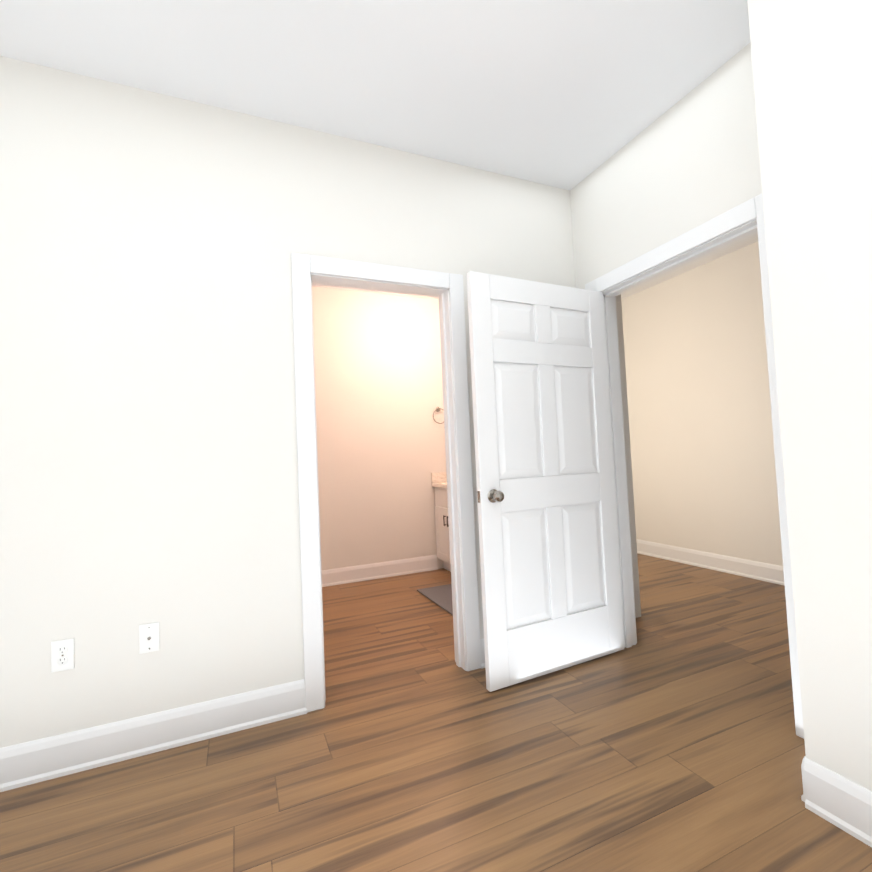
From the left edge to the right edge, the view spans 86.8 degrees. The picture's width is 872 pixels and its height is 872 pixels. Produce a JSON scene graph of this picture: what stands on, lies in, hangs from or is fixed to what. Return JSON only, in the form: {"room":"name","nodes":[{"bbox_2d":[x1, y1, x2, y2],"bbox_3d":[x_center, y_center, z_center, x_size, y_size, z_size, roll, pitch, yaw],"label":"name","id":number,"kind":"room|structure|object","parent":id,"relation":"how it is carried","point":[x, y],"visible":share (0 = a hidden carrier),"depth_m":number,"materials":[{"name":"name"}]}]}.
{"room":"empty bedroom","nodes":[
{"label":"empty bedroom","id":0,"kind":"room"},
{"bbox_2d":[0,56,575,747],"bbox_3d":[-0.898,-0.117,2.128,4.130,2.775,0.120,-1,-3,-24],"label":"wall","id":1,"kind":"structure","parent":0,"point":[150,242],"depth_m":1.96,"materials":[{"name":"paint"}]},
{"bbox_2d":[51,638,73,672],"bbox_3d":[-1.431,0.840,1.766,0.070,0.114,0.009,-1,-3,-24],"label":"outlet","id":2,"kind":"object","parent":1,"relation":"attached to","point":[62,655],"visible":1,"depth_m":1.76,"materials":[{"name":"plastic"}]},
{"bbox_2d":[139,622,159,653],"bbox_3d":[-1.168,0.824,1.875,0.070,0.114,0.020,-1,-3,-24],"label":"wall jack","id":3,"kind":"object","parent":1,"relation":"attached to","point":[149,637],"visible":1,"depth_m":1.88,"materials":[{"name":"plastic"}]},
{"bbox_2d":[0,679,306,791],"bbox_3d":[-1.580,1.211,1.671,2.154,0.145,0.022,-1,-3,-24],"label":"baseboard","id":4,"kind":"structure","parent":1,"relation":"attached to","point":[31,762],"depth_m":1.85,"materials":[{"name":"paint"}]},
{"bbox_2d":[291,253,480,712],"bbox_3d":[-0.252,0.187,2.390,0.912,2.133,0.156,-1,-3,-24],"label":"door frame","id":5,"kind":"structure","parent":1,"relation":"attached to","point":[303,266],"depth_m":2.40,"materials":[{"name":"paint"}]},
{"bbox_2d":[480,638,484,668],"bbox_3d":[0.604,1.155,2.619,0.804,0.145,0.030,-1,-3,-24],"label":"baseboard","id":6,"kind":"structure","parent":1,"relation":"attached to","point":[481,640],"depth_m":2.47,"materials":[{"name":"paint"}]},
{"bbox_2d":[312,286,445,569],"bbox_3d":[-0.639,-0.024,4.517,2.510,2.775,0.120,-1,-3,-24],"label":"wall","id":7,"kind":"structure","parent":0,"point":[379,400],"depth_m":4.48,"materials":[{"name":"paint"}]},
{"bbox_2d":[321,555,437,586],"bbox_3d":[-0.772,1.290,4.299,1.710,0.145,0.022,-1,-3,-24],"label":"baseboard","id":8,"kind":"structure","parent":7,"relation":"attached to","point":[330,577],"depth_m":4.39,"materials":[{"name":"paint"}]},
{"bbox_2d":[433,407,443,423],"bbox_3d":[0.033,-0.213,4.730,0.160,0.181,0.043,-1,-3,-24],"label":"towel ring","id":9,"kind":"object","parent":7,"relation":"attached to","point":[438,409],"visible":0.67,"depth_m":4.71,"materials":[{"name":"grey metal"}]},
{"bbox_2d":[0,0,757,299],"bbox_3d":[0.341,-1.632,1.675,6.110,0.100,6.290,-1,-3,-24],"label":"ceiling","id":10,"kind":"structure","parent":0,"point":[567,94],"depth_m":1.91,"materials":[{"name":"paint"}]},
{"bbox_2d":[0,553,871,871],"bbox_3d":[0.469,1.237,1.550,6.110,0.100,6.290,-1,-3,-24],"label":"floor","id":11,"kind":"structure","parent":0,"point":[670,741],"depth_m":1.67,"materials":[{"name":"brown wood"}]},
{"bbox_2d":[417,584,452,614],"bbox_3d":[0.159,1.287,3.678,0.400,0.014,0.700,-1,-3,-24],"label":"bath mat","id":12,"kind":"object","parent":11,"relation":"on","point":[440,596],"visible":0.52,"depth_m":3.73,"materials":[{"name":"fabric"}]},
{"bbox_2d":[431,472,450,571],"bbox_3d":[0.456,0.790,4.197,0.552,1.025,1.237,-1,-3,-24],"label":"bathroom vanity","id":13,"kind":"object","parent":11,"relation":"on","point":[439,481],"visible":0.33,"depth_m":4.53,"materials":[{"name":"paint"}]},
{"bbox_2d":[616,294,640,617],"bbox_3d":[0.872,-0.112,4.038,0.120,2.775,1.970,-1,-3,-24],"label":"wall","id":14,"kind":"structure","parent":0,"point":[628,460],"depth_m":3.14,"materials":[{"name":"paint"}]},
{"bbox_2d":[570,42,761,288],"bbox_3d":[1.226,-0.205,2.270,0.120,2.775,1.320,-1,-3,-24],"label":"wall","id":15,"kind":"structure","parent":0,"point":[689,161],"depth_m":2.23,"materials":[{"name":"paint"}]},
{"bbox_2d":[467,271,624,691],"bbox_3d":[0.607,0.191,2.441,0.902,2.030,0.169,-1,-3,-27],"label":"hall door","id":16,"kind":"structure","parent":15,"relation":"in","point":[550,568],"depth_m":2.40,"materials":[{"name":"paint"}]},
{"bbox_2d":[585,193,803,738],"bbox_3d":[1.232,0.116,2.274,0.156,2.133,1.082,-1,-3,-24],"label":"door frame","id":17,"kind":"structure","parent":15,"relation":"attached to","point":[748,211],"depth_m":2.22,"materials":[{"name":"paint"}]},
{"bbox_2d":[621,241,782,565],"bbox_3d":[3.150,-0.267,2.809,0.120,2.775,6.290,-1,-3,-24],"label":"wall","id":18,"kind":"structure","parent":0,"point":[701,432],"depth_m":4.22,"materials":[{"name":"paint"}]},
{"bbox_2d":[636,539,784,585],"bbox_3d":[3.143,1.047,2.723,0.022,0.145,6.050,-1,-3,-24],"label":"baseboard","id":19,"kind":"structure","parent":18,"relation":"attached to","point":[772,573],"depth_m":4.15,"materials":[{"name":"paint"}]},
{"bbox_2d":[747,0,852,780],"bbox_3d":[1.347,-0.242,1.538,0.480,2.775,0.120,-1,-3,-24],"label":"wall","id":20,"kind":"structure","parent":0,"point":[821,668],"depth_m":1.44,"materials":[{"name":"paint"}]},
{"bbox_2d":[789,0,871,790],"bbox_3d":[1.731,-0.318,0.203,0.120,2.775,2.640,-1,-3,-24],"label":"wall","id":21,"kind":"structure","parent":0,"point":[832,45],"depth_m":1.32,"materials":[{"name":"paint"}]},
{"bbox_2d":[801,756,871,846],"bbox_3d":[1.400,1.043,0.865,0.022,0.145,1.291,-1,-3,-24],"label":"baseboard","id":22,"kind":"structure","parent":21,"relation":"attached to","point":[836,799],"depth_m":1.35,"materials":[{"name":"paint"}]}
]}

